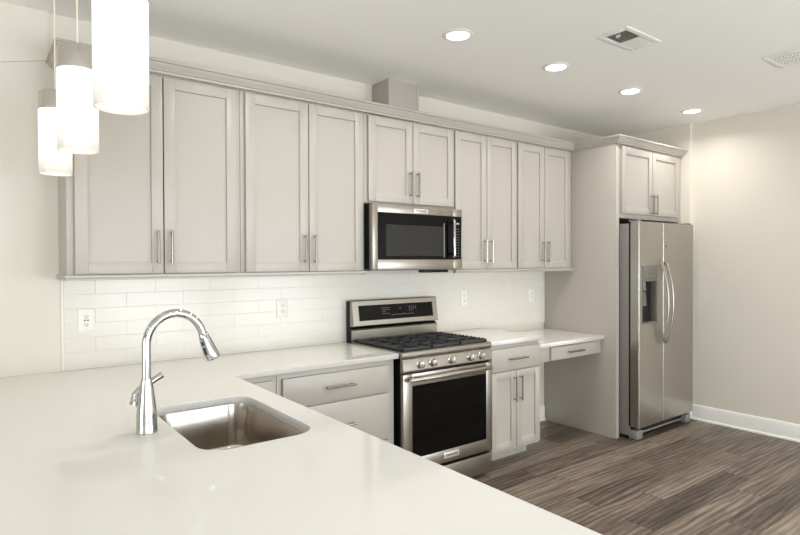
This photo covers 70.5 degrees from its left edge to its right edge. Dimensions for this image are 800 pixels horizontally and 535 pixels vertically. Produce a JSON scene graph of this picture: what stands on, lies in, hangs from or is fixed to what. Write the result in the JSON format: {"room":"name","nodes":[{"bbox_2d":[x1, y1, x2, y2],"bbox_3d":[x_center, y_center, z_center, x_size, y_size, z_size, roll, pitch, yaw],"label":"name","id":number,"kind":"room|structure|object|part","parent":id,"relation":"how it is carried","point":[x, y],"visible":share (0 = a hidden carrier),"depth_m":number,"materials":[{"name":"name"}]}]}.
{"room":"kitchen","nodes":[
{"label":"kitchen","id":0,"kind":"room"},
{"bbox_2d":[0,13,609,404],"bbox_3d":[-1.679,0.075,3.047,9.922,2.750,0.100,-1,1,-37],"label":"wall","id":1,"kind":"structure","parent":0,"point":[30,288],"depth_m":2.87,"materials":[{"name":"beige paint"}]},
{"bbox_2d":[0,2,47,61],"bbox_3d":[-2.383,-0.989,2.436,1.480,0.605,0.010,-1,1,-37],"label":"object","id":2,"kind":"structure","parent":1,"relation":"attached to","point":[23,30],"depth_m":2.81,"materials":[{"name":"beige paint"}]},
{"bbox_2d":[58,73,239,275],"bbox_3d":[-1.314,-0.481,3.026,0.848,1.030,0.360,-1,1,-37],"label":"upper cabinet","id":3,"kind":"object","parent":1,"relation":"attached to","point":[160,194],"visible":0.84,"depth_m":2.91,"materials":[{"name":"beige paint"}]},
{"bbox_3d":[-1.386,-0.474,2.803,0.400,1.012,0.020,-1,1,-37],"label":"door","id":4,"kind":"part","parent":3,"relation":"part of","materials":[{"name":"beige paint"}]},
{"bbox_3d":[-1.233,-0.104,2.887,0.012,0.172,0.036,-1,1,-37],"label":"handle","id":5,"kind":"part","parent":3,"relation":"part of","materials":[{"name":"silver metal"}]},
{"bbox_3d":[-1.180,-0.105,2.927,0.012,0.172,0.036,-1,1,-37],"label":"handle","id":6,"kind":"part","parent":3,"relation":"part of","materials":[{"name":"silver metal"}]},
{"bbox_3d":[-1.069,-0.477,3.043,0.384,1.012,0.020,-1,1,-37],"label":"door","id":7,"kind":"part","parent":3,"relation":"part of","materials":[{"name":"beige paint"}]},
{"bbox_2d":[56,271,366,280],"bbox_3d":[-0.992,0.043,3.291,1.695,0.025,0.337,-1,1,-37],"label":"rail","id":8,"kind":"object","parent":3,"relation":"attached to","point":[340,273],"visible":1,"depth_m":3.02,"materials":[{"name":"beige paint"}]},
{"bbox_2d":[46,37,687,156],"bbox_3d":[0.459,-1.043,4.031,5.055,0.060,0.484,-1,1,-32],"label":"crown molding","id":9,"kind":"structure","parent":3,"relation":"attached to","point":[157,65],"depth_m":3.63,"materials":[{"name":"beige paint"}]},
{"bbox_2d":[239,90,363,272],"bbox_3d":[-0.642,-0.488,3.534,0.833,1.030,0.360,-1,1,-37],"label":"upper cabinet","id":10,"kind":"object","parent":1,"relation":"attached to","point":[302,163],"visible":0.89,"depth_m":3.39,"materials":[{"name":"beige paint"}]},
{"bbox_3d":[-0.716,-0.481,3.310,0.394,1.012,0.020,-1,1,-37],"label":"door","id":11,"kind":"part","parent":10,"relation":"part of","materials":[{"name":"beige paint"}]},
{"bbox_3d":[-0.565,-0.112,3.392,0.012,0.172,0.036,-1,1,-37],"label":"handle","id":12,"kind":"part","parent":10,"relation":"part of","materials":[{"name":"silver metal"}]},
{"bbox_3d":[-0.512,-0.112,3.432,0.012,0.172,0.036,-1,1,-37],"label":"handle","id":13,"kind":"part","parent":10,"relation":"part of","materials":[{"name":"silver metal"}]},
{"bbox_3d":[-0.400,-0.485,3.549,0.386,1.012,0.020,-1,1,-37],"label":"door","id":14,"kind":"part","parent":10,"relation":"part of","materials":[{"name":"beige paint"}]},
{"bbox_2d":[61,270,544,370],"bbox_3d":[-0.205,0.265,4.093,3.875,0.509,0.011,-1,1,-37],"label":"tile backsplash","id":15,"kind":"structure","parent":1,"relation":"attached to","point":[239,315],"depth_m":3.55,"materials":[{"name":"beige tile"}]},
{"bbox_3d":[-1.746,0.300,2.928,0.010,0.474,0.010,-1,1,-37],"label":"edge trim","id":16,"kind":"part","parent":15,"relation":"part of","materials":[{"name":"white paint"}]},
{"bbox_2d":[78,309,93,331],"bbox_3d":[-1.655,0.279,2.986,0.076,0.120,0.010,-1,1,-37],"label":"wall outlet","id":17,"kind":"object","parent":15,"relation":"attached to","point":[85,316],"visible":1,"depth_m":2.98,"materials":[{"name":"white plastic"}]},
{"bbox_2d":[83,314,89,326],"bbox_3d":[-1.654,0.279,2.985,0.035,0.068,0.003,-1,1,-37],"label":"socket","id":18,"kind":"object","parent":17,"relation":"attached to","point":[86,317],"depth_m":2.98,"materials":[{"name":"white plastic"}]},
{"bbox_2d":[277,299,287,317],"bbox_3d":[-0.761,0.264,3.663,0.076,0.120,0.009,-1,1,-37],"label":"wall outlet","id":19,"kind":"object","parent":15,"relation":"attached to","point":[282,304],"visible":1,"depth_m":3.66,"materials":[{"name":"white plastic"}]},
{"bbox_2d":[460,291,466,305],"bbox_3d":[0.525,0.250,4.636,0.076,0.120,0.009,-1,1,-37],"label":"wall outlet","id":20,"kind":"object","parent":15,"relation":"attached to","point":[463,294],"visible":1,"depth_m":4.63,"materials":[{"name":"white plastic"}]},
{"bbox_2d":[528,288,533,301],"bbox_3d":[1.193,0.251,5.141,0.076,0.120,0.009,-1,1,-37],"label":"wall outlet","id":21,"kind":"object","parent":15,"relation":"attached to","point":[530,291],"visible":1,"depth_m":5.14,"materials":[{"name":"white plastic"}]},
{"bbox_3d":[1.339,0.265,5.256,0.009,0.474,0.003,-1,1,-37],"label":"edge trim","id":22,"kind":"part","parent":15,"relation":"part of","materials":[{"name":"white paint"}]},
{"bbox_2d":[372,78,418,122],"bbox_3d":[-0.033,-1.165,4.088,0.271,0.302,0.208,-1,1,-37],"label":"duct cover","id":23,"kind":"object","parent":1,"relation":"attached to","point":[389,91],"visible":0.55,"depth_m":4.00,"materials":[{"name":"beige paint"}]},
{"bbox_3d":[-0.076,-1.163,3.938,0.020,0.302,0.022,-1,1,-37],"label":"corner trim","id":24,"kind":"part","parent":23,"relation":"part of","materials":[{"name":"beige paint"}]},
{"bbox_3d":[0.124,-1.165,4.090,0.020,0.302,0.022,-1,1,-37],"label":"corner trim","id":25,"kind":"part","parent":23,"relation":"part of","materials":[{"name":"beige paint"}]},
{"bbox_2d":[363,113,453,208],"bbox_3d":[0.002,-0.718,4.019,0.779,0.585,0.360,-1,1,-37],"label":"upper cabinet","id":26,"kind":"object","parent":1,"relation":"attached to","point":[407,163],"visible":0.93,"depth_m":3.88,"materials":[{"name":"beige paint"}]},
{"bbox_3d":[-0.064,-0.716,3.802,0.365,0.558,0.020,-1,1,-37],"label":"door","id":27,"kind":"part","parent":26,"relation":"part of","materials":[{"name":"beige paint"}]},
{"bbox_3d":[0.076,-0.569,3.873,0.012,0.172,0.036,-1,1,-37],"label":"handle","id":28,"kind":"part","parent":26,"relation":"part of","materials":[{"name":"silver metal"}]},
{"bbox_2d":[364,203,461,272],"bbox_3d":[0.034,-0.190,3.989,0.782,0.450,0.437,-1,1,-37],"label":"microwave","id":29,"kind":"object","parent":26,"relation":"attached to","point":[396,237],"visible":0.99,"depth_m":3.81,"materials":[{"name":"silver metal"}]},
{"bbox_3d":[0.105,-0.208,3.854,0.653,0.305,0.037,-1,1,-37],"label":"door glass","id":30,"kind":"part","parent":29,"relation":"part of","materials":[{"name":"black glass"}]},
{"bbox_3d":[0.375,-0.206,4.003,0.020,0.274,0.049,-1,1,-37],"label":"handle","id":31,"kind":"part","parent":29,"relation":"part of","materials":[{"name":"silver metal"}]},
{"bbox_3d":[0.399,-0.211,4.076,0.079,0.305,0.037,-1,1,-37],"label":"control panel","id":32,"kind":"part","parent":29,"relation":"part of","materials":[{"name":"black glass"}]},
{"bbox_3d":[0.402,-0.205,4.078,0.086,0.424,0.041,-1,1,-37],"label":"control frame","id":33,"kind":"part","parent":29,"relation":"part of","materials":[{"name":"silver metal"}]},
{"bbox_3d":[0.128,-0.570,3.913,0.012,0.172,0.036,-1,1,-37],"label":"handle","id":34,"kind":"part","parent":26,"relation":"part of","materials":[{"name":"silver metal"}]},
{"bbox_3d":[0.237,-0.719,4.030,0.377,0.558,0.020,-1,1,-37],"label":"door","id":35,"kind":"part","parent":26,"relation":"part of","materials":[{"name":"beige paint"}]},
{"bbox_2d":[453,130,516,269],"bbox_3d":[0.587,-0.502,4.464,0.684,1.030,0.360,-1,1,-37],"label":"upper cabinet","id":36,"kind":"object","parent":1,"relation":"attached to","point":[485,167],"visible":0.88,"depth_m":4.34,"materials":[{"name":"beige paint"}]},
{"bbox_3d":[0.531,-0.495,4.254,0.324,1.012,0.020,-1,1,-37],"label":"door","id":37,"kind":"part","parent":36,"relation":"part of","materials":[{"name":"beige paint"}]},
{"bbox_3d":[0.654,-0.125,4.315,0.012,0.172,0.036,-1,1,-37],"label":"handle","id":38,"kind":"part","parent":36,"relation":"part of","materials":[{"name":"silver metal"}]},
{"bbox_3d":[0.707,-0.126,4.355,0.012,0.172,0.036,-1,1,-37],"label":"handle","id":39,"kind":"part","parent":36,"relation":"part of","materials":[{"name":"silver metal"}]},
{"bbox_3d":[0.799,-0.498,4.457,0.336,1.012,0.020,-1,1,-37],"label":"door","id":40,"kind":"part","parent":36,"relation":"part of","materials":[{"name":"beige paint"}]},
{"bbox_2d":[540,404,545,421],"bbox_3d":[1.023,1.351,5.021,0.810,0.140,0.027,-1,1,-37],"label":"baseboard","id":41,"kind":"structure","parent":1,"relation":"attached to","point":[542,407],"depth_m":5.25,"materials":[{"name":"white paint"}]},
{"bbox_2d":[516,141,570,268],"bbox_3d":[1.153,-0.509,4.892,0.730,1.030,0.360,-1,1,-37],"label":"upper cabinet","id":42,"kind":"object","parent":1,"relation":"attached to","point":[543,173],"visible":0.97,"depth_m":4.75,"materials":[{"name":"beige paint"}]},
{"bbox_2d":[453,268,573,272],"bbox_3d":[0.965,0.023,4.580,1.416,0.025,0.032,-1,1,-37],"label":"rail","id":43,"kind":"object","parent":42,"relation":"attached to","point":[536,269],"visible":0.95,"depth_m":4.50,"materials":[{"name":"beige paint"}]},
{"bbox_3d":[1.080,-0.501,4.669,0.325,1.012,0.020,-1,1,-37],"label":"door","id":44,"kind":"part","parent":42,"relation":"part of","materials":[{"name":"beige paint"}]},
{"bbox_3d":[1.204,-0.132,4.731,0.012,0.172,0.036,-1,1,-37],"label":"handle","id":45,"kind":"part","parent":42,"relation":"part of","materials":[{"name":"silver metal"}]},
{"bbox_3d":[1.257,-0.132,4.770,0.012,0.172,0.036,-1,1,-37],"label":"handle","id":46,"kind":"part","parent":42,"relation":"part of","materials":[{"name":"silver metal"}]},
{"bbox_3d":[1.348,-0.504,4.872,0.335,1.012,0.020,-1,1,-37],"label":"door","id":47,"kind":"part","parent":42,"relation":"part of","materials":[{"name":"beige paint"}]},
{"bbox_2d":[517,329,604,362],"bbox_3d":[1.212,0.648,4.763,0.816,0.149,0.655,-1,1,-37],"label":"desk","id":48,"kind":"object","parent":1,"relation":"attached to","point":[554,344],"visible":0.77,"depth_m":4.58,"materials":[{"name":"white stone"}]},
{"bbox_3d":[1.400,0.668,4.552,0.593,0.100,0.020,-1,1,-37],"label":"drawer","id":49,"kind":"part","parent":48,"relation":"part of","materials":[{"name":"beige paint"}]},
{"bbox_3d":[1.414,0.667,4.528,0.190,0.012,0.036,-1,1,-37],"label":"handle","id":50,"kind":"part","parent":48,"relation":"part of","materials":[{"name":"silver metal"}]},
{"bbox_2d":[619,144,678,223],"bbox_3d":[2.003,-0.725,5.265,0.996,0.610,0.788,-1,1,-37],"label":"upper cabinet","id":51,"kind":"object","parent":1,"relation":"attached to","point":[648,180],"visible":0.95,"depth_m":4.95,"materials":[{"name":"beige paint"}]},
{"bbox_3d":[2.031,-0.732,4.850,0.468,0.554,0.020,-1,1,-37],"label":"door","id":52,"kind":"part","parent":51,"relation":"part of","materials":[{"name":"beige paint"}]},
{"bbox_3d":[2.211,-0.548,4.952,0.012,0.172,0.036,-1,1,-37],"label":"handle","id":53,"kind":"part","parent":51,"relation":"part of","materials":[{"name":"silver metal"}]},
{"bbox_3d":[2.264,-0.548,4.992,0.012,0.172,0.036,-1,1,-37],"label":"handle","id":54,"kind":"part","parent":51,"relation":"part of","materials":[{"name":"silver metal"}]},
{"bbox_3d":[2.407,-0.736,5.135,0.464,0.554,0.020,-1,1,-37],"label":"door","id":55,"kind":"part","parent":51,"relation":"part of","materials":[{"name":"beige paint"}]},
{"bbox_2d":[674,157,680,223],"bbox_3d":[2.402,0.187,5.607,0.033,2.446,0.736,-1,1,-37],"label":"filler panel","id":56,"kind":"object","parent":51,"relation":"attached to","point":[678,222],"visible":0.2,"depth_m":5.30,"materials":[{"name":"beige paint"}]},
{"bbox_2d":[0,0,799,136],"bbox_3d":[0.036,-1.307,0.759,9.922,0.050,5.800,-1,1,-37],"label":"ceiling","id":57,"kind":"structure","parent":0,"point":[709,55],"depth_m":3.38,"materials":[{"name":"white paint"}]},
{"bbox_2d":[38,0,72,175],"bbox_3d":[-1.495,-0.847,2.451,0.129,0.884,0.129,-1,1,-37],"label":"pendant light","id":58,"kind":"object","parent":57,"relation":"hanging from","point":[51,161],"visible":0.6,"depth_m":2.40,"materials":[{"name":"white glass"}]},
{"bbox_3d":[-1.496,-1.017,2.449,0.005,0.501,0.005,0,1,30],"label":"cord","id":59,"kind":"part","parent":58,"relation":"part of","materials":[{"name":"beige plastic"}]},
{"bbox_3d":[-1.494,-0.543,2.454,0.127,0.277,0.127,-1,1,-37],"label":"lamp shade","id":60,"kind":"part","parent":58,"relation":"part of","materials":[{"name":"beige glass"}]},
{"bbox_2d":[56,0,98,154],"bbox_3d":[-1.110,-0.843,1.946,0.129,0.884,0.129,-1,1,-37],"label":"pendant light","id":61,"kind":"object","parent":57,"relation":"hanging from","point":[77,118],"visible":0.89,"depth_m":1.90,"materials":[{"name":"white glass"}]},
{"bbox_3d":[-1.111,-1.013,1.944,0.005,0.501,0.005,0,1,30],"label":"cord","id":62,"kind":"part","parent":61,"relation":"part of","materials":[{"name":"beige plastic"}]},
{"bbox_3d":[-1.109,-0.539,1.949,0.127,0.277,0.127,-1,1,-37],"label":"lamp shade","id":63,"kind":"part","parent":61,"relation":"part of","materials":[{"name":"beige glass"}]},
{"bbox_2d":[92,0,148,114],"bbox_3d":[-0.698,-0.839,1.411,0.129,0.884,0.129,-1,1,-37],"label":"pendant light","id":64,"kind":"object","parent":57,"relation":"hanging from","point":[120,28],"visible":1,"depth_m":1.36,"materials":[{"name":"beige glass"}]},
{"bbox_2d":[442,28,473,40],"bbox_3d":[0.326,-1.303,3.179,0.178,0.008,0.178,-1,1,-37],"label":"recessed light","id":65,"kind":"object","parent":57,"relation":"in","point":[457,34],"visible":1,"depth_m":3.16,"materials":[{"name":"white paint"}]},
{"bbox_2d":[542,62,569,71],"bbox_3d":[1.022,-1.311,3.706,0.178,0.008,0.178,-1,1,-37],"label":"recessed light","id":66,"kind":"object","parent":57,"relation":"in","point":[555,66],"visible":1,"depth_m":3.69,"materials":[{"name":"white"}]},
{"bbox_2d":[597,26,660,51],"bbox_3d":[1.315,-1.303,3.248,0.351,0.018,0.192,-1,1,-37],"label":"ceiling vent","id":67,"kind":"object","parent":57,"relation":"in","point":[630,39],"visible":1,"depth_m":3.24,"materials":[{"name":"white paint"}]},
{"bbox_2d":[618,87,642,94],"bbox_3d":[1.725,-1.319,4.238,0.178,0.008,0.178,-1,1,-37],"label":"recessed light","id":68,"kind":"object","parent":57,"relation":"in","point":[632,90],"visible":1,"depth_m":4.22,"materials":[{"name":"white"}]},
{"bbox_2d":[680,108,703,113],"bbox_3d":[2.480,-1.327,4.809,0.178,0.008,0.178,-1,1,-37],"label":"recessed light","id":69,"kind":"object","parent":57,"relation":"in","point":[691,110],"visible":1,"depth_m":4.79,"materials":[{"name":"white"}]},
{"bbox_2d":[763,48,799,67],"bbox_3d":[2.631,-1.313,3.336,0.292,0.008,0.778,-1,1,-37],"label":"ceiling vent","id":70,"kind":"object","parent":57,"relation":"in","point":[790,58],"visible":1,"depth_m":3.57,"materials":[{"name":"white metal"}]},
{"bbox_2d":[470,419,799,534],"bbox_3d":[0.046,1.493,0.789,9.922,0.050,5.800,-1,1,-37],"label":"floor","id":71,"kind":"structure","parent":0,"point":[693,477],"depth_m":3.82,"materials":[{"name":"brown wood"}]},
{"bbox_2d":[242,375,275,393],"bbox_3d":[-0.920,1.005,3.146,0.249,0.884,0.663,-1,1,-37],"label":"base cabinet","id":72,"kind":"object","parent":71,"relation":"on","point":[268,383],"visible":0.04,"depth_m":2.95,"materials":[{"name":"beige paint"}]},
{"bbox_3d":[-0.749,0.673,2.915,0.210,0.156,0.020,-1,1,-37],"label":"drawer","id":73,"kind":"part","parent":72,"relation":"part of","materials":[{"name":"beige paint"}]},
{"bbox_2d":[276,359,393,444],"bbox_3d":[-0.511,1.000,3.455,0.771,0.884,0.663,-1,1,-37],"label":"base cabinet","id":74,"kind":"object","parent":71,"relation":"on","point":[358,396],"visible":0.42,"depth_m":3.26,"materials":[{"name":"beige paint"}]},
{"bbox_2d":[0,342,601,534],"bbox_3d":[-0.361,0.556,2.103,2.196,0.030,3.000,-1,1,-37],"label":"countertop","id":75,"kind":"structure","parent":74,"relation":"on","point":[73,460],"depth_m":1.51,"materials":[{"name":"white stone"}]},
{"bbox_2d":[129,309,219,434],"bbox_3d":[-0.766,0.343,1.938,0.291,0.403,0.088,-1,1,-37],"label":"kitchen faucet","id":76,"kind":"object","parent":75,"relation":"on","point":[143,396],"visible":1,"depth_m":1.86,"materials":[{"name":"silver metal"}]},
{"bbox_3d":[-0.848,0.412,1.900,0.112,0.111,0.050,-1,1,-37],"label":"lever","id":77,"kind":"part","parent":76,"relation":"part of","materials":[{"name":"silver metal"}]},
{"bbox_2d":[135,378,157,434],"bbox_3d":[-0.838,0.456,1.872,0.069,0.178,0.069,-1,1,-37],"label":"base","id":78,"kind":"object","parent":76,"relation":"attached to","point":[145,401],"depth_m":1.85,"materials":[{"name":"silver metal"}]},
{"bbox_3d":[-0.765,0.256,1.926,0.213,0.230,0.028,-1,1,-37],"label":"spout","id":79,"kind":"part","parent":76,"relation":"part of","materials":[{"name":"silver metal"}]},
{"bbox_2d":[159,403,304,449],"bbox_3d":[-0.617,0.672,2.035,0.420,0.197,0.690,-1,1,-37],"label":"sink","id":80,"kind":"object","parent":75,"relation":"in","point":[233,425],"visible":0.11,"depth_m":2.31,"materials":[{"name":"silver metal"}]},
{"bbox_3d":[-0.349,0.669,3.217,0.694,0.156,0.020,-1,1,-37],"label":"drawer","id":81,"kind":"part","parent":74,"relation":"part of","materials":[{"name":"beige paint"}]},
{"bbox_3d":[-0.332,0.669,3.195,0.190,0.012,0.036,-1,1,-37],"label":"handle","id":82,"kind":"part","parent":74,"relation":"part of","materials":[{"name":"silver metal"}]},
{"bbox_3d":[-0.348,0.896,3.220,0.694,0.270,0.020,-1,1,-37],"label":"drawer","id":83,"kind":"part","parent":74,"relation":"part of","materials":[{"name":"beige paint"}]},
{"bbox_2d":[346,296,492,476],"bbox_3d":[0.147,0.832,3.906,0.774,1.207,0.718,-1,1,-37],"label":"gas range","id":84,"kind":"object","parent":71,"relation":"on","point":[443,380],"visible":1,"depth_m":3.74,"materials":[{"name":"silver metal"}]},
{"bbox_3d":[-0.028,0.317,4.133,0.764,0.181,0.051,-1,1,-37],"label":"backguard panel","id":85,"kind":"part","parent":84,"relation":"part of","materials":[{"name":"silver metal"}]},
{"bbox_3d":[-0.019,0.316,4.124,0.668,0.106,0.021,-1,1,-37],"label":"control glass","id":86,"kind":"part","parent":84,"relation":"part of","materials":[{"name":"black glass"}]},
{"bbox_3d":[0.135,0.598,3.499,0.058,0.058,0.035,-1,1,-37],"label":"knob","id":87,"kind":"part","parent":84,"relation":"part of","materials":[{"name":"silver metal"}]},
{"bbox_2d":[352,341,491,359],"bbox_3d":[0.151,0.535,3.896,0.774,0.044,0.569,-1,1,-37],"label":"cooktop","id":88,"kind":"object","parent":84,"relation":"in","point":[407,350],"depth_m":3.68,"materials":[{"name":"black metal"}]},
{"bbox_3d":[0.215,0.597,3.560,0.058,0.058,0.035,-1,1,-37],"label":"knob","id":89,"kind":"part","parent":84,"relation":"part of","materials":[{"name":"silver metal"}]},
{"bbox_2d":[393,356,488,464],"bbox_3d":[0.120,0.962,3.943,0.768,0.855,0.628,-1,1,-37],"label":"oven","id":90,"kind":"object","parent":84,"relation":"in","point":[397,363],"depth_m":3.49,"materials":[{"name":"silver metal"}]},
{"bbox_3d":[0.320,0.954,3.679,0.772,0.606,0.031,-1,1,-37],"label":"oven door","id":91,"kind":"part","parent":84,"relation":"part of","materials":[{"name":"silver metal"}]},
{"bbox_3d":[0.318,0.598,3.676,0.772,0.078,0.031,-1,1,-37],"label":"control panel","id":92,"kind":"part","parent":84,"relation":"part of","materials":[{"name":"silver metal"}]},
{"bbox_3d":[0.335,0.680,3.632,0.706,0.030,0.058,-1,1,-37],"label":"oven handle","id":93,"kind":"part","parent":84,"relation":"part of","materials":[{"name":"silver metal"}]},
{"bbox_3d":[0.343,0.596,3.657,0.058,0.058,0.035,-1,1,-37],"label":"knob","id":94,"kind":"part","parent":84,"relation":"part of","materials":[{"name":"silver metal"}]},
{"bbox_3d":[0.320,1.342,3.685,0.772,0.130,0.027,-1,1,-37],"label":"storage drawer","id":95,"kind":"part","parent":84,"relation":"part of","materials":[{"name":"silver metal"}]},
{"bbox_3d":[0.477,0.595,3.758,0.058,0.058,0.035,-1,1,-37],"label":"knob","id":96,"kind":"part","parent":84,"relation":"part of","materials":[{"name":"silver metal"}]},
{"bbox_3d":[0.558,0.594,3.820,0.058,0.058,0.035,-1,1,-37],"label":"knob","id":97,"kind":"part","parent":84,"relation":"part of","materials":[{"name":"silver metal"}]},
{"bbox_2d":[489,340,539,460],"bbox_3d":[0.676,0.987,4.353,0.562,0.884,0.663,-1,1,-37],"label":"base cabinet","id":98,"kind":"object","parent":71,"relation":"on","point":[516,368],"visible":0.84,"depth_m":4.11,"materials":[{"name":"beige paint"}]},
{"bbox_2d":[446,328,541,345],"bbox_3d":[0.654,0.530,4.353,0.570,0.030,0.637,-1,1,-37],"label":"countertop","id":99,"kind":"structure","parent":98,"relation":"on","point":[496,337],"depth_m":4.28,"materials":[{"name":"white stone"}]},
{"bbox_3d":[0.737,1.025,4.042,0.258,0.557,0.020,-1,1,-37],"label":"door","id":100,"kind":"part","parent":98,"relation":"part of","materials":[{"name":"beige paint"}]},
{"bbox_3d":[0.841,0.656,4.117,0.522,0.156,0.020,-1,1,-37],"label":"drawer","id":101,"kind":"part","parent":98,"relation":"part of","materials":[{"name":"beige paint"}]},
{"bbox_3d":[0.834,0.874,4.079,0.012,0.180,0.036,-1,1,-37],"label":"handle","id":102,"kind":"part","parent":98,"relation":"part of","materials":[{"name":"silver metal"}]},
{"bbox_3d":[0.858,0.656,4.095,0.190,0.012,0.036,-1,1,-37],"label":"handle","id":103,"kind":"part","parent":98,"relation":"part of","materials":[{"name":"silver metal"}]},
{"bbox_3d":[0.884,0.873,4.116,0.012,0.180,0.036,-1,1,-37],"label":"handle","id":104,"kind":"part","parent":98,"relation":"part of","materials":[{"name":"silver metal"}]},
{"bbox_3d":[0.948,1.023,4.201,0.258,0.557,0.020,-1,1,-37],"label":"door","id":105,"kind":"part","parent":98,"relation":"part of","materials":[{"name":"beige paint"}]},
{"bbox_2d":[544,143,618,438],"bbox_3d":[1.581,0.196,4.986,0.047,2.446,0.736,-1,1,-37],"label":"panel","id":106,"kind":"object","parent":71,"relation":"on","point":[581,392],"visible":0.88,"depth_m":4.88,"materials":[{"name":"beige paint"}]},
{"bbox_2d":[619,219,692,439],"bbox_3d":[2.070,0.508,5.189,0.910,1.815,0.952,-1,1,-37],"label":"refrigerator","id":107,"kind":"object","parent":71,"relation":"on","point":[656,258],"visible":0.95,"depth_m":4.76,"materials":[{"name":"grey metal"}]},
{"bbox_3d":[2.019,0.263,4.708,0.090,0.115,0.022,-1,1,-37],"label":"dispenser lever","id":108,"kind":"part","parent":107,"relation":"part of","materials":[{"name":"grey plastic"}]},
{"bbox_3d":[2.070,0.466,4.744,0.374,1.692,0.075,-1,1,-37],"label":"freezer door","id":109,"kind":"part","parent":107,"relation":"part of","materials":[{"name":"silver metal"}]},
{"bbox_3d":[2.230,0.298,4.764,0.025,0.700,0.084,-1,1,-37],"label":"handle","id":110,"kind":"part","parent":107,"relation":"part of","materials":[{"name":"silver metal"}]},
{"bbox_3d":[2.295,0.297,4.813,0.025,0.700,0.084,-1,1,-37],"label":"handle","id":111,"kind":"part","parent":107,"relation":"part of","materials":[{"name":"silver metal"}]},
{"bbox_3d":[2.436,0.462,5.021,0.526,1.692,0.075,-1,1,-37],"label":"door","id":112,"kind":"part","parent":107,"relation":"part of","materials":[{"name":"silver metal"}]},
{"bbox_2d":[616,103,799,423],"bbox_3d":[3.939,0.049,3.723,0.146,2.750,5.600,-1,1,-37],"label":"wall","id":113,"kind":"structure","parent":0,"point":[740,178],"depth_m":4.92,"materials":[{"name":"beige paint"}]},
{"bbox_2d":[691,404,799,442],"bbox_3d":[4.161,1.357,3.381,0.027,0.140,4.770,-1,1,-37],"label":"baseboard","id":114,"kind":"structure","parent":113,"relation":"attached to","point":[755,424],"depth_m":4.90,"materials":[{"name":"white paint"}]}
]}

